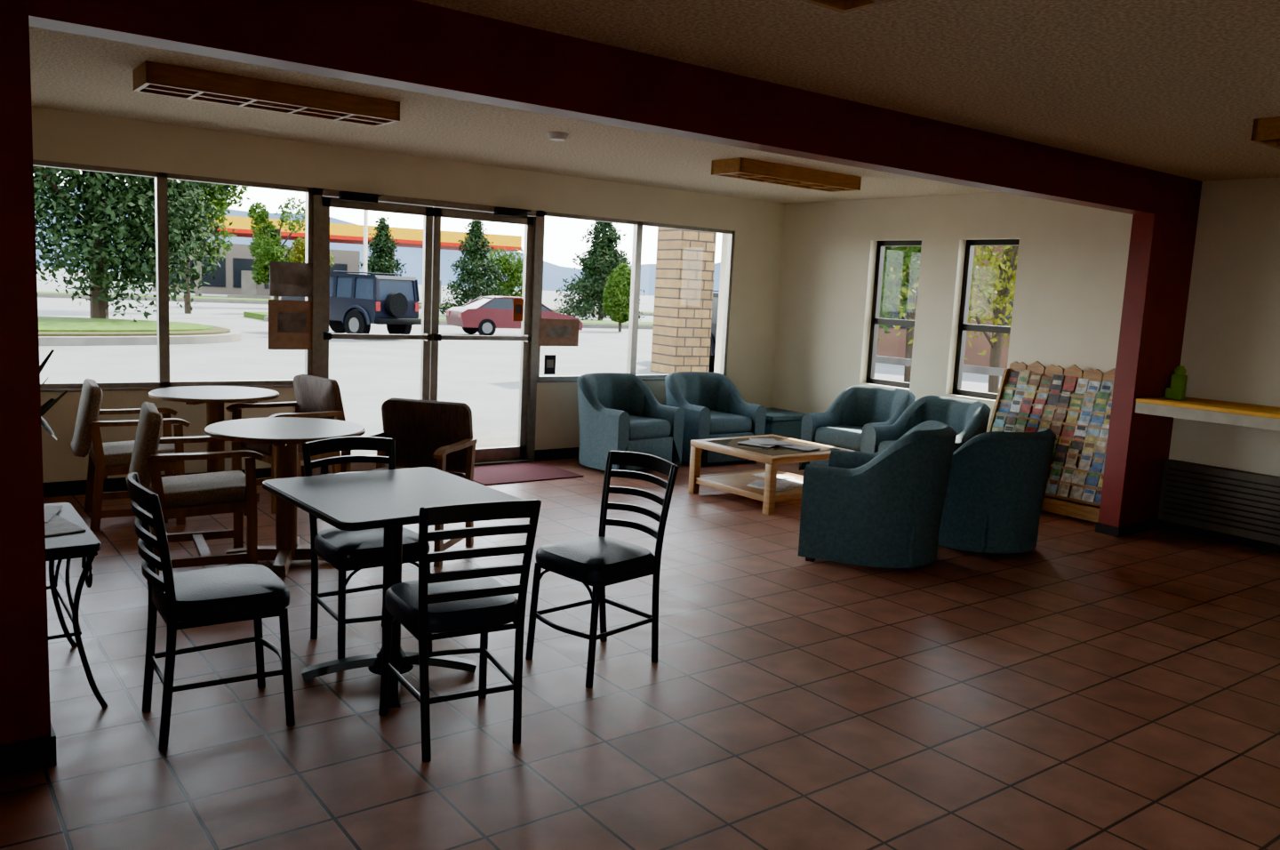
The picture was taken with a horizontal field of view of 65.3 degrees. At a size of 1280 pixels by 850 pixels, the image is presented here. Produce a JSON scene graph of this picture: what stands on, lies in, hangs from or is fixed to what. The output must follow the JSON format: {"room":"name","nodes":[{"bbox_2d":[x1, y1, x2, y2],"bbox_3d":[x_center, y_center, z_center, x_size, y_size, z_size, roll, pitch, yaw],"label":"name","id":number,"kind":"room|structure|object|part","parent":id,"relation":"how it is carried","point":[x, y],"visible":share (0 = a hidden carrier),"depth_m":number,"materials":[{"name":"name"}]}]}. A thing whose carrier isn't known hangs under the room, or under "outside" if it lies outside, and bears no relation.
{"room":"hotel lobby","nodes":[
{"label":"hotel lobby","id":0,"kind":"room"},
{"bbox_2d":[31,106,784,482],"bbox_3d":[-2.312,-0.899,8.124,9.775,2.600,0.200,-3,10,-37],"label":"wall","id":1,"kind":"structure","parent":0,"point":[61,136],"depth_m":8.17,"materials":[{"name":"beige paint"}]},
{"bbox_2d":[32,159,165,388],"bbox_3d":[-3.878,-1.009,6.831,1.130,1.520,0.060,-3,10,-37],"label":"frame","id":2,"kind":"object","parent":1,"relation":"attached to","point":[157,176],"visible":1,"depth_m":7.08,"materials":[{"name":"metal"}]},
{"bbox_2d":[40,386,165,391],"bbox_3d":[-3.892,-0.243,6.902,1.130,0.020,0.050,-3,10,-37],"label":"sill","id":3,"kind":"structure","parent":1,"relation":"attached to","point":[132,388],"depth_m":7.00,"materials":[{"name":"wood"}]},
{"bbox_2d":[165,384,293,387],"bbox_3d":[-3.015,-0.289,7.564,1.070,0.020,0.050,-3,10,-37],"label":"sill","id":4,"kind":"structure","parent":1,"relation":"attached to","point":[287,385],"depth_m":7.65,"materials":[{"name":"wood"}]},
{"bbox_2d":[161,172,312,386],"bbox_3d":[-3.001,-1.055,7.494,1.070,1.520,0.060,-3,10,-37],"label":"frame","id":5,"kind":"object","parent":1,"relation":"attached to","point":[308,191],"visible":0.82,"depth_m":7.36,"materials":[{"name":"metal"}]},
{"bbox_2d":[268,299,312,349],"bbox_3d":[-2.691,-0.773,7.726,0.360,0.380,0.008,-3,10,-37],"label":"sign","id":6,"kind":"object","parent":1,"relation":"attached to","point":[290,322],"visible":1,"depth_m":7.71,"materials":[{"name":"cardboard"}]},
{"bbox_2d":[269,261,312,296],"bbox_3d":[-2.678,-1.119,7.676,0.330,0.260,0.008,-3,10,-37],"label":"sign","id":7,"kind":"object","parent":1,"relation":"attached to","point":[285,278],"visible":1,"depth_m":7.67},
{"bbox_2d":[43,447,578,496],"bbox_3d":[-2.308,0.353,8.206,9.375,0.100,0.015,-3,10,-37],"label":"baseboard","id":8,"kind":"structure","parent":1,"relation":"attached to","point":[77,487],"depth_m":7.13,"materials":[{"name":"brown wood"}]},
{"bbox_2d":[338,191,383,203],"bbox_3d":[-2.166,-1.792,7.856,0.359,0.075,0.165,-3,10,-37],"label":"door closer","id":9,"kind":"object","parent":1,"relation":"in","point":[344,196],"depth_m":7.83,"materials":[{"name":"black metal"}]},
{"bbox_2d":[320,196,432,473],"bbox_3d":[-2.162,-0.712,8.197,0.937,2.195,0.045,-3,10,-37],"label":"door","id":10,"kind":"structure","parent":1,"relation":"in","point":[328,202],"depth_m":8.21,"materials":[{"name":"metal"}]},
{"bbox_2d":[323,331,431,341],"bbox_3d":[-2.128,-0.722,8.152,0.897,0.060,0.065,-3,10,-37],"label":"push bar","id":11,"kind":"object","parent":10,"relation":"attached to","point":[327,335],"visible":1,"depth_m":8.12,"materials":[{"name":"metal"}]},
{"bbox_2d":[312,187,543,475],"bbox_3d":[-1.778,-0.753,8.494,2.060,2.265,0.140,-3,10,-37],"label":"trim","id":12,"kind":"structure","parent":1,"relation":"attached to","point":[318,194],"depth_m":8.46,"materials":[{"name":"metal"}]},
{"bbox_2d":[429,207,534,463],"bbox_3d":[-1.397,-0.752,8.776,0.963,2.195,0.045,-3,10,-37],"label":"door","id":13,"kind":"structure","parent":1,"relation":"in","point":[502,453],"depth_m":8.90,"materials":[{"name":"metal"}]},
{"bbox_2d":[433,333,531,342],"bbox_3d":[-1.363,-0.762,8.730,0.923,0.060,0.065,-3,10,-37],"label":"push bar","id":14,"kind":"object","parent":13,"relation":"attached to","point":[438,337],"visible":1,"depth_m":8.68,"materials":[{"name":"metal"}]},
{"bbox_2d":[494,206,531,217],"bbox_3d":[-1.074,-1.850,8.681,0.359,0.075,0.165,-3,10,-37],"label":"door closer","id":15,"kind":"object","parent":1,"relation":"in","point":[498,211],"depth_m":8.65,"materials":[{"name":"black metal"}]},
{"bbox_2d":[544,354,556,374],"bbox_3d":[-0.828,-0.555,9.193,0.120,0.180,0.008,-3,10,-37],"label":"window sticker","id":16,"kind":"object","parent":1,"relation":"attached to","point":[549,360],"visible":1,"depth_m":9.19,"materials":[{"name":"black paper"}]},
{"bbox_2d":[536,379,576,383],"bbox_3d":[-0.505,-0.421,9.460,1.105,0.020,0.050,-3,10,-37],"label":"sill","id":17,"kind":"structure","parent":1,"relation":"attached to","point":[545,380],"depth_m":9.24,"materials":[{"name":"metal"}]},
{"bbox_2d":[538,318,579,346],"bbox_3d":[-0.747,-0.850,9.199,0.440,0.250,0.008,-3,10,-37],"label":"sign","id":18,"kind":"object","parent":1,"relation":"attached to","point":[551,332],"visible":1,"depth_m":9.20,"materials":[{"name":"cardboard"}]},
{"bbox_2d":[536,211,639,380],"bbox_3d":[-0.492,-1.187,9.389,1.105,1.520,0.060,-3,10,-37],"label":"frame","id":19,"kind":"object","parent":1,"relation":"attached to","point":[636,224],"visible":0.64,"depth_m":9.61,"materials":[{"name":"metal"}]},
{"bbox_2d":[632,221,735,378],"bbox_3d":[0.437,-1.235,10.091,1.225,1.520,0.060,-3,10,-37],"label":"frame","id":20,"kind":"object","parent":1,"relation":"attached to","point":[731,233],"visible":0.61,"depth_m":10.30,"materials":[{"name":"metal"}]},
{"bbox_2d":[641,376,727,380],"bbox_3d":[0.423,-0.469,10.162,1.225,0.020,0.050,-3,10,-37],"label":"sill","id":21,"kind":"structure","parent":1,"relation":"attached to","point":[649,379],"depth_m":9.94,"materials":[{"name":"metal"}]},
{"bbox_2d":[0,457,1279,849],"bbox_3d":[0.693,1.141,4.288,9.775,0.120,10.407,-3,10,-37],"label":"floor","id":22,"kind":"structure","parent":0,"point":[1084,688],"depth_m":3.87,"materials":[{"name":"tile"}]},
{"bbox_2d":[43,502,108,707],"bbox_3d":[-2.384,0.685,3.734,0.578,0.637,0.760,-3,10,-37],"label":"side table","id":23,"kind":"object","parent":22,"relation":"on","point":[68,536],"visible":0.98,"depth_m":3.64,"materials":[{"name":"black metal"}]},
{"bbox_2d":[40,349,67,439],"bbox_3d":[-2.608,0.039,3.736,0.717,0.641,0.744,7,9,26],"label":"potted plant","id":24,"kind":"object","parent":23,"relation":"on","point":[52,402],"visible":0.3,"depth_m":3.91,"materials":[{"name":"green plant"}]},
{"bbox_2d":[70,378,190,531],"bbox_3d":[-3.249,0.163,6.353,0.635,0.884,0.607,-2,9,-32],"label":"wooden armchair","id":25,"kind":"object","parent":22,"relation":"on","point":[105,460],"visible":0.8,"depth_m":6.12,"materials":[{"name":"brown wood"}]},
{"bbox_3d":[-3.216,0.181,6.378,0.501,0.122,0.500,-2,9,-32],"label":"seat","id":26,"kind":"part","parent":25,"relation":"part of","materials":[{"name":"fabric"}]},
{"bbox_2d":[125,401,263,583],"bbox_3d":[-2.410,0.334,5.388,0.635,0.884,0.607,-1,9,-29],"label":"wooden armchair","id":27,"kind":"object","parent":22,"relation":"on","point":[233,491],"visible":0.77,"depth_m":5.24,"materials":[{"name":"brown wood"}]},
{"bbox_3d":[-2.376,0.353,5.410,0.501,0.122,0.500,-1,9,-29],"label":"seat","id":28,"kind":"part","parent":27,"relation":"part of","materials":[{"name":"fabric"}]},
{"bbox_3d":[-2.384,0.436,5.420,0.562,0.677,0.607,-1,9,-29],"label":"frame","id":29,"kind":"part","parent":27,"relation":"part of","materials":[{"name":"brown wood"}]},
{"bbox_2d":[128,472,295,748],"bbox_3d":[-1.532,0.618,3.562,0.504,0.893,0.430,-3,9,-35],"label":"dining chair","id":30,"kind":"object","parent":22,"relation":"on","point":[220,595],"visible":1,"depth_m":3.45,"materials":[{"name":"black metal"}]},
{"bbox_3d":[-1.502,0.589,3.578,0.424,0.086,0.430,-3,9,-35],"label":"seat","id":31,"kind":"part","parent":30,"relation":"part of","materials":[{"name":"black leather"}]},
{"bbox_2d":[148,385,279,502],"bbox_3d":[-2.974,0.148,7.002,0.835,0.762,0.835,-3,10,-37],"label":"round dining table","id":32,"kind":"object","parent":22,"relation":"on","point":[214,396],"visible":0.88,"depth_m":6.92,"materials":[{"name":"laminate"}]},
{"bbox_2d":[204,416,365,576],"bbox_3d":[-1.971,0.390,5.574,0.835,0.762,0.835,8,9,32],"label":"round dining table","id":33,"kind":"object","parent":22,"relation":"on","point":[284,433],"visible":0.87,"depth_m":5.52,"materials":[{"name":"laminate"}]},
{"bbox_2d":[225,374,345,513],"bbox_3d":[-2.469,0.106,7.059,0.650,0.884,0.634,10,10,42],"label":"wooden armchair","id":34,"kind":"object","parent":22,"relation":"on","point":[319,397],"visible":0.41,"depth_m":7.02,"materials":[{"name":"brown wood"}]},
{"bbox_3d":[-2.497,0.128,7.033,0.540,0.122,0.501,10,10,42],"label":"seat","id":35,"kind":"part","parent":34,"relation":"part of","materials":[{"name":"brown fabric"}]},
{"bbox_2d":[301,436,432,658],"bbox_3d":[-1.189,0.529,4.349,0.430,0.893,0.504,-3,10,-37],"label":"dining chair","id":36,"kind":"object","parent":22,"relation":"on","point":[344,550],"visible":0.58,"depth_m":4.30,"materials":[{"name":"black metal"}]},
{"bbox_3d":[-1.167,0.506,4.319,0.430,0.086,0.424,-3,10,-37],"label":"seat","id":37,"kind":"part","parent":36,"relation":"part of","materials":[{"name":"black leather"}]},
{"bbox_2d":[262,466,522,707],"bbox_3d":[-1.003,0.642,4.045,0.776,0.765,0.866,-3,10,-39],"label":"dining table","id":38,"kind":"object","parent":22,"relation":"on","point":[389,500],"visible":0.68,"depth_m":4.00,"materials":[{"name":"laminate"}]},
{"bbox_2d":[340,397,477,567],"bbox_3d":[-1.357,0.312,5.936,0.650,0.884,0.634,4,8,11],"label":"wooden armchair","id":39,"kind":"object","parent":22,"relation":"on","point":[438,435],"visible":0.4,"depth_m":6.07,"materials":[{"name":"brown wood"}]},
{"bbox_3d":[-1.367,0.337,5.900,0.540,0.122,0.501,4,8,11],"label":"seat","id":40,"kind":"part","parent":39,"relation":"part of","materials":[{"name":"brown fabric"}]},
{"bbox_2d":[378,499,541,761],"bbox_3d":[-0.651,0.662,3.559,0.430,0.893,0.504,-2,9,-30],"label":"dining chair","id":41,"kind":"object","parent":22,"relation":"on","point":[459,603],"visible":1,"depth_m":3.40,"materials":[{"name":"black metal"}]},
{"bbox_3d":[-0.667,0.630,3.585,0.430,0.086,0.424,-2,9,-30],"label":"seat","id":42,"kind":"part","parent":41,"relation":"part of","materials":[{"name":"black leather"}]},
{"bbox_2d":[448,462,583,485],"bbox_3d":[-1.077,0.411,8.560,0.950,0.012,0.720,-3,10,-37],"label":"doormat","id":43,"kind":"object","parent":22,"relation":"on","point":[529,471],"visible":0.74,"depth_m":8.52,"materials":[{"name":"red carpet"}]},
{"bbox_2d":[525,450,678,687],"bbox_3d":[-0.163,0.586,4.301,0.430,0.893,0.504,10,11,44],"label":"dining chair","id":44,"kind":"object","parent":22,"relation":"on","point":[598,562],"visible":1,"depth_m":4.27,"materials":[{"name":"black metal"}]},
{"bbox_3d":[-0.186,0.561,4.273,0.430,0.086,0.424,10,11,44],"label":"seat","id":45,"kind":"part","parent":44,"relation":"part of","materials":[{"name":"black leather"}]},
{"bbox_2d":[576,372,684,471],"bbox_3d":[-0.167,-0.031,9.110,0.844,0.829,0.790,-5,11,-44],"label":"armchair","id":46,"kind":"object","parent":22,"relation":"on","point":[618,411],"visible":0.78,"depth_m":8.92,"materials":[{"name":"teal fabric"}]},
{"bbox_2d":[628,414,671,439],"bbox_3d":[-0.113,0.014,9.059,0.565,0.159,0.600,-5,11,-44],"label":"seat cushion","id":47,"kind":"object","parent":46,"relation":"on","point":[641,427],"depth_m":8.90,"materials":[{"name":"teal fabric"}]},
{"bbox_2d":[665,371,766,467],"bbox_3d":[0.651,-0.074,9.728,0.844,0.829,0.790,-3,9,-35],"label":"armchair","id":48,"kind":"object","parent":22,"relation":"on","point":[713,406],"visible":0.75,"depth_m":9.58,"materials":[{"name":"teal fabric"}]},
{"bbox_2d":[709,409,751,434],"bbox_3d":[0.695,-0.028,9.668,0.565,0.159,0.600,-3,9,-35],"label":"seat cushion","id":49,"kind":"object","parent":48,"relation":"on","point":[721,421],"depth_m":9.48,"materials":[{"name":"teal fabric"}]},
{"bbox_2d":[688,434,855,514],"bbox_3d":[1.050,0.365,8.032,0.940,0.452,0.920,-3,10,-38],"label":"coffee table","id":50,"kind":"object","parent":22,"relation":"on","point":[770,485],"visible":0.82,"depth_m":7.86,"materials":[{"name":"brown wood"}]},
{"bbox_2d":[699,470,803,495],"bbox_3d":[1.045,0.467,8.046,0.880,0.015,0.860,-3,10,-38],"label":"shelf","id":51,"kind":"object","parent":50,"relation":"attached to","point":[748,482],"depth_m":7.96,"materials":[{"name":"brown wood"}]},
{"bbox_3d":[1.060,0.165,8.005,0.770,0.008,0.750,-3,10,-38],"label":"glass","id":52,"kind":"part","parent":50,"relation":"part of","materials":[{"name":"glass"}]},
{"bbox_2d":[746,472,802,491],"bbox_3d":[1.064,0.452,8.052,0.615,0.016,0.560,-5,11,-44],"label":"magazines","id":53,"kind":"object","parent":50,"relation":"on","point":[784,483],"depth_m":7.98,"materials":[{"name":"paper"}]},
{"bbox_2d":[737,438,820,450],"bbox_3d":[1.073,0.152,7.975,0.466,0.015,0.645,-3,10,-38],"label":"magazines","id":54,"kind":"object","parent":50,"relation":"on","point":[761,444],"depth_m":7.91,"materials":[{"name":"white paper"}]},
{"bbox_2d":[764,408,805,439],"bbox_3d":[1.359,0.074,10.327,0.580,0.425,0.580,-3,10,-37],"label":"table","id":55,"kind":"object","parent":22,"relation":"on","point":[787,423],"visible":0.34,"depth_m":10.08,"materials":[{"name":"teal fabric"}]},
{"bbox_2d":[798,384,915,470],"bbox_3d":[2.044,0.078,9.113,0.790,0.829,0.844,-3,10,-39],"label":"armchair","id":56,"kind":"object","parent":22,"relation":"on","point":[844,424],"visible":0.5,"depth_m":9.18,"materials":[{"name":"teal fabric"}]},
{"bbox_2d":[814,424,863,451],"bbox_3d":[1.981,0.116,9.067,0.600,0.159,0.565,-3,10,-39],"label":"seat cushion","id":57,"kind":"object","parent":56,"relation":"on","point":[846,436],"depth_m":8.91,"materials":[{"name":"teal fabric"}]},
{"bbox_2d":[798,420,957,571],"bbox_3d":[1.537,0.407,6.326,0.830,0.870,0.886,6,8,22],"label":"armchair","id":58,"kind":"object","parent":22,"relation":"on","point":[884,508],"visible":1,"depth_m":5.98,"materials":[{"name":"teal fabric"}]},
{"bbox_2d":[863,395,990,453],"bbox_3d":[2.455,0.200,8.361,0.790,0.829,0.844,-2,9,-31],"label":"armchair","id":59,"kind":"object","parent":22,"relation":"on","point":[969,419],"visible":0.41,"depth_m":8.46,"materials":[{"name":"teal fabric"}]},
{"bbox_2d":[878,440,896,451],"bbox_3d":[2.385,0.236,8.325,0.600,0.159,0.565,-2,9,-31],"label":"seat cushion","id":60,"kind":"object","parent":59,"relation":"on","point":[883,444],"depth_m":8.35,"materials":[{"name":"teal fabric"}]},
{"bbox_2d":[937,427,1055,557],"bbox_3d":[2.342,0.408,6.772,0.844,0.829,0.790,-3,9,-35],"label":"armchair","id":61,"kind":"object","parent":22,"relation":"on","point":[997,480],"visible":0.75,"depth_m":6.44,"materials":[{"name":"teal fabric"}]},
{"bbox_2d":[986,360,1115,522],"bbox_3d":[3.361,0.103,8.076,0.371,1.185,1.184,-3,10,-37],"label":"brochure rack","id":62,"kind":"object","parent":22,"relation":"on","point":[1074,403],"visible":0.6,"depth_m":7.98,"materials":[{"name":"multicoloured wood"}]},
{"bbox_2d":[29,0,1279,203],"bbox_3d":[0.827,-1.567,3.924,9.775,0.150,10.407,-3,10,-37],"label":"ceiling","id":63,"kind":"structure","parent":0,"point":[1175,87],"depth_m":4.63,"materials":[{"name":"brown paint"}]},
{"bbox_2d":[132,60,399,126],"bbox_3d":[-1.989,-1.778,5.415,1.320,0.105,0.320,-3,10,-37],"label":"ceiling light","id":64,"kind":"object","parent":63,"relation":"attached to","point":[150,77],"depth_m":5.28,"materials":[{"name":"brown wood"}]},
{"bbox_2d":[546,131,567,141],"bbox_3d":[-0.543,-1.894,6.564,0.140,0.040,0.140,-3,10,-37],"label":"smoke detector","id":65,"kind":"object","parent":63,"relation":"attached to","point":[558,136],"visible":1,"depth_m":6.52,"materials":[{"name":"white plastic"}]},
{"bbox_2d":[711,157,861,191],"bbox_3d":[1.160,-1.943,7.794,1.320,0.105,0.320,-3,10,-37],"label":"ceiling light","id":66,"kind":"object","parent":63,"relation":"attached to","point":[742,168],"depth_m":7.63,"materials":[{"name":"brown wood"}]},
{"bbox_2d":[800,0,895,13],"bbox_3d":[0.207,-1.289,2.592,1.320,0.105,0.320,-3,10,-37],"label":"ceiling light","id":67,"kind":"object","parent":63,"relation":"attached to","point":[843,6],"depth_m":3.05,"materials":[{"name":"brown wood"}]},
{"bbox_2d":[1251,116,1279,149],"bbox_3d":[3.673,-1.476,5.247,1.320,0.105,0.320,-3,10,-37],"label":"ceiling light","id":68,"kind":"object","parent":63,"relation":"attached to","point":[1266,131],"depth_m":4.94,"materials":[{"name":"brown wood"}]},
{"bbox_2d":[770,176,1279,476],"bbox_3d":[4.636,-0.392,6.912,0.200,2.600,10.207,-3,10,-37],"label":"wall","id":69,"kind":"structure","parent":0,"point":[1073,259],"depth_m":8.35,"materials":[{"name":"beige paint"}]},
{"bbox_2d":[0,0,1202,745],"bbox_3d":[0.277,-0.314,4.737,9.375,2.600,0.155,-3,10,-37],"label":"beam","id":70,"kind":"structure","parent":69,"relation":"attached to","point":[412,45],"depth_m":3.86,"materials":[{"name":"red paint"}]},
{"bbox_2d":[0,519,1161,777],"bbox_3d":[0.767,0.894,5.321,7.992,0.100,0.179,-3,10,-37],"label":"baseboard","id":71,"kind":"structure","parent":70,"relation":"attached to","point":[38,753],"depth_m":3.18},
{"bbox_2d":[866,240,921,388],"bbox_3d":[2.514,-1.080,9.722,0.060,1.405,0.610,-3,10,-37],"label":"frame","id":72,"kind":"object","parent":69,"relation":"attached to","point":[876,321],"visible":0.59,"depth_m":9.88,"materials":[{"name":"brown metal"}]},
{"bbox_2d":[952,239,1019,399],"bbox_3d":[3.125,-0.942,8.923,0.060,1.405,0.600,-3,10,-37],"label":"frame","id":73,"kind":"object","parent":69,"relation":"attached to","point":[964,326],"visible":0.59,"depth_m":9.07,"materials":[{"name":"brown metal"}]},
{"bbox_2d":[1135,396,1279,431],"bbox_3d":[4.663,0.151,6.188,0.637,0.320,2.927,-3,10,-37],"label":"countertop","id":74,"kind":"structure","parent":69,"relation":"attached to","point":[1266,417],"depth_m":6.80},
{"bbox_2d":[1164,365,1187,399],"bbox_3d":[3.858,-0.303,7.167,0.110,0.240,0.120,-3,10,-37],"label":"cactus","id":75,"kind":"object","parent":74,"relation":"on","point":[1177,390],"visible":1,"depth_m":7.14,"materials":[{"name":"green plant"}]},
{"bbox_2d":[1164,387,1184,399],"bbox_3d":[3.834,-0.223,7.162,0.060,0.080,0.120,-3,10,-37],"label":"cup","id":76,"kind":"object","parent":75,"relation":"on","point":[1171,393],"depth_m":7.14,"materials":[{"name":"green plastic"}]},
{"bbox_2d":[1157,458,1279,544],"bbox_3d":[4.247,0.551,7.192,0.110,0.460,0.950,-3,10,-37],"label":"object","id":77,"kind":"object","parent":69,"relation":"attached to","point":[1245,504],"visible":1,"depth_m":7.19,"materials":[{"name":"metal"}]},
{"bbox_2d":[1160,520,1279,552],"bbox_3d":[4.433,0.837,7.087,0.015,0.100,9.992,-3,10,-37],"label":"baseboard","id":78,"kind":"structure","parent":69,"relation":"attached to","point":[1173,526],"depth_m":7.31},
{"label":"outside","id":79,"kind":"structure","parent":0,"visible":0},
{"bbox_2d":[34,186,720,295],"bbox_3d":[-69.588,-56.009,289.018,618.180,34.414,336.496,-3,10,-37],"label":"hills","id":80,"kind":"structure","parent":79,"point":[553,274],"depth_m":419.38,"materials":[{"name":"grey"}]},
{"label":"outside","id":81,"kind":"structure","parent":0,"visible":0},
{"bbox_2d":[36,267,1002,434],"bbox_3d":[-28.458,-16.737,127.822,410.000,0.300,360.000,-3,10,-37],"label":"ground","id":82,"kind":"structure","parent":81,"point":[483,375],"depth_m":20.95,"materials":[{"name":"grey concrete"}]},
{"bbox_2d":[38,316,240,345],"bbox_3d":[-23.481,-1.815,16.674,32.000,0.300,8.400,-3,10,-37],"label":"traffic island","id":83,"kind":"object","parent":82,"relation":"on","point":[52,331],"visible":0.84,"depth_m":22.74,"materials":[{"name":"plant"}]},
{"bbox_2d":[32,165,231,321],"bbox_3d":[-14.262,-7.218,26.031,7.876,9.015,7.421,-1,9,-26],"label":"leafy tree","id":84,"kind":"object","parent":83,"relation":"on","point":[102,199],"visible":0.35,"depth_m":25.58,"materials":[{"name":"green plant"}]},
{"bbox_2d":[142,180,250,313],"bbox_3d":[-17.062,-7.935,37.630,4.611,7.460,4.350,9,10,40],"label":"leafy tree","id":85,"kind":"object","parent":82,"relation":"on","point":[223,204],"visible":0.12,"depth_m":37.72,"materials":[{"name":"green plant"}]},
{"bbox_2d":[247,196,305,299],"bbox_3d":[-17.186,-8.181,47.551,3.045,5.292,3.105,0,8,-22],"label":"leafy tree","id":86,"kind":"object","parent":82,"relation":"on","point":[267,246],"visible":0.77,"depth_m":46.89,"materials":[{"name":"green plant"}]},
{"bbox_2d":[289,236,335,266],"bbox_3d":[-14.191,-6.368,42.655,1.979,3.308,1.912,9,10,39],"label":"shrub","id":87,"kind":"object","parent":82,"relation":"on","point":[299,252],"visible":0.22,"depth_m":41.94,"materials":[{"name":"green plant"}]},
{"bbox_2d":[152,216,521,304],"bbox_3d":[-22.145,-11.452,71.245,23.030,4.950,18.030,0,8,-23],"label":"station","id":88,"kind":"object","parent":82,"relation":"on","point":[234,276],"visible":0.28,"depth_m":66.87,"materials":[{"name":"concrete"}]},
{"bbox_2d":[37,291,653,315],"bbox_3d":[-22.487,-6.750,54.033,90.200,0.200,3.450,-3,10,-37],"label":"grass verge","id":89,"kind":"structure","parent":82,"relation":"on","point":[40,294],"depth_m":51.93,"materials":[{"name":"plant"}]},
{"bbox_2d":[280,270,421,339],"bbox_3d":[-8.390,-3.501,28.896,4.315,1.855,1.816,8,9,32],"label":"suv car","id":90,"kind":"object","parent":82,"relation":"on","point":[357,301],"visible":0.68,"depth_m":27.70,"materials":[{"name":"blue paint"}]},
{"bbox_2d":[363,209,367,274],"bbox_3d":[-10.918,-7.909,41.110,0.926,7.075,0.300,-3,10,-37],"label":"street lamp","id":91,"kind":"object","parent":82,"relation":"on","point":[365,212],"visible":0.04,"depth_m":40.86,"materials":[{"name":"metal"}]},
{"bbox_2d":[358,216,420,309],"bbox_3d":[-13.267,-8.117,50.958,3.744,4.980,3.663,9,10,38],"label":"spruce tree","id":92,"kind":"object","parent":82,"relation":"on","point":[382,258],"visible":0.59,"depth_m":50.42,"materials":[{"name":"green plant"}]},
{"bbox_2d":[243,311,653,328],"bbox_3d":[5.469,-4.985,51.190,49.200,0.200,3.450,-3,10,-37],"label":"grass verge","id":93,"kind":"structure","parent":82,"relation":"on","point":[261,316],"depth_m":43.66,"materials":[{"name":"plant"}]},
{"bbox_2d":[439,220,510,314],"bbox_3d":[-8.287,-8.046,50.713,4.515,5.294,4.210,-4,11,-43],"label":"spruce tree","id":94,"kind":"object","parent":82,"relation":"on","point":[473,251],"visible":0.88,"depth_m":50.26,"materials":[{"name":"green plant"}]},
{"bbox_2d":[487,246,523,296],"bbox_3d":[-7.473,-8.328,57.585,3.086,3.860,2.384,2,8,-3],"label":"leafy tree","id":95,"kind":"object","parent":82,"relation":"on","point":[512,270],"visible":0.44,"depth_m":57.15,"materials":[{"name":"green plant"}]},
{"bbox_2d":[446,296,582,335],"bbox_3d":[-4.172,-3.608,33.293,4.241,1.306,1.674,-1,9,-29],"label":"car","id":96,"kind":"object","parent":82,"relation":"on","point":[482,316],"visible":0.56,"depth_m":32.24,"materials":[{"name":"red paint"}]},
{"bbox_2d":[552,220,645,320],"bbox_3d":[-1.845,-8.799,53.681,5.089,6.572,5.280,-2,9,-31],"label":"spruce tree","id":97,"kind":"object","parent":82,"relation":"on","point":[604,244],"visible":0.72,"depth_m":52.93,"materials":[{"name":"green plant"}]},
{"bbox_2d":[601,262,640,331],"bbox_3d":[-0.760,-5.215,40.822,1.613,2.813,1.619,6,8,21],"label":"clipped shrub","id":98,"kind":"object","parent":82,"relation":"on","point":[620,278],"visible":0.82,"depth_m":40.38,"materials":[{"name":"green plant"}]},
{"bbox_2d":[650,226,716,374],"bbox_3d":[0.950,-3.196,21.267,0.900,4.200,0.900,-2,9,-31],"label":"brick column","id":99,"kind":"structure","parent":82,"relation":"on","point":[684,274],"depth_m":21.00,"materials":[{"name":"beige brick"}]},
{"bbox_2d":[708,289,719,372],"bbox_3d":[1.895,-2.232,23.384,1.780,1.819,4.230,0,8,-17],"label":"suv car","id":100,"kind":"object","parent":82,"relation":"on","point":[715,307],"visible":0.05,"depth_m":21.72,"materials":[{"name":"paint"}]},
{"bbox_2d":[877,245,990,382],"bbox_3d":[5.649,-3.712,21.012,3.458,5.758,3.451,9,10,38],"label":"leafy tree","id":101,"kind":"object","parent":82,"relation":"on","point":[893,258],"visible":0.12,"depth_m":20.76,"materials":[{"name":"green plant"}]},
{"bbox_2d":[875,355,1004,375],"bbox_3d":[4.859,-0.248,12.820,0.090,1.000,10.000,-3,10,-37],"label":"fence","id":102,"kind":"object","parent":82,"relation":"on","point":[972,369],"visible":0.02,"depth_m":13.40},
{"bbox_2d":[876,245,1018,368],"bbox_3d":[13.478,-4.125,35.005,8.000,3.600,16.000,8,9,32],"label":"wall","id":103,"kind":"structure","parent":82,"relation":"on","point":[892,345],"depth_m":28.23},
{"bbox_2d":[878,280,1013,335],"bbox_3d":[9.119,-3.339,28.324,5.200,1.400,0.035,8,9,32],"label":"windows","id":104,"kind":"structure","parent":103,"relation":"in","point":[893,311],"depth_m":29.28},
{"bbox_2d":[887,245,1018,393],"bbox_3d":[5.698,-2.419,15.261,3.276,4.737,3.052,-1,9,-27],"label":"leafy tree","id":105,"kind":"object","parent":82,"relation":"on","point":[1005,266],"visible":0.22,"depth_m":15.25,"materials":[{"name":"green plant"}]},
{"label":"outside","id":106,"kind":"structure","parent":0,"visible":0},
{"bbox_2d":[340,429,518,455],"bbox_3d":[-3.449,0.351,8.740,17.000,0.090,1.800,-3,10,-37],"label":"sidewalk","id":107,"kind":"structure","parent":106,"point":[507,437],"depth_m":10.55,"materials":[{"name":"concrete"}]},
{"bbox_3d":[-1.396,-0.777,8.772,0.833,1.995,0.005,-3,10,-37],"label":"glass pane","id":108,"kind":"object","parent":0,"visible":0},
{"bbox_2d":[512,298,523,320],"bbox_3d":[-1.086,-1.026,8.921,0.100,0.200,0.008,-3,10,-37],"label":"window sticker","id":109,"kind":"object","parent":108,"relation":"attached to","point":[519,304],"visible":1,"depth_m":8.92,"materials":[{"name":"brown paper"}]}
]}

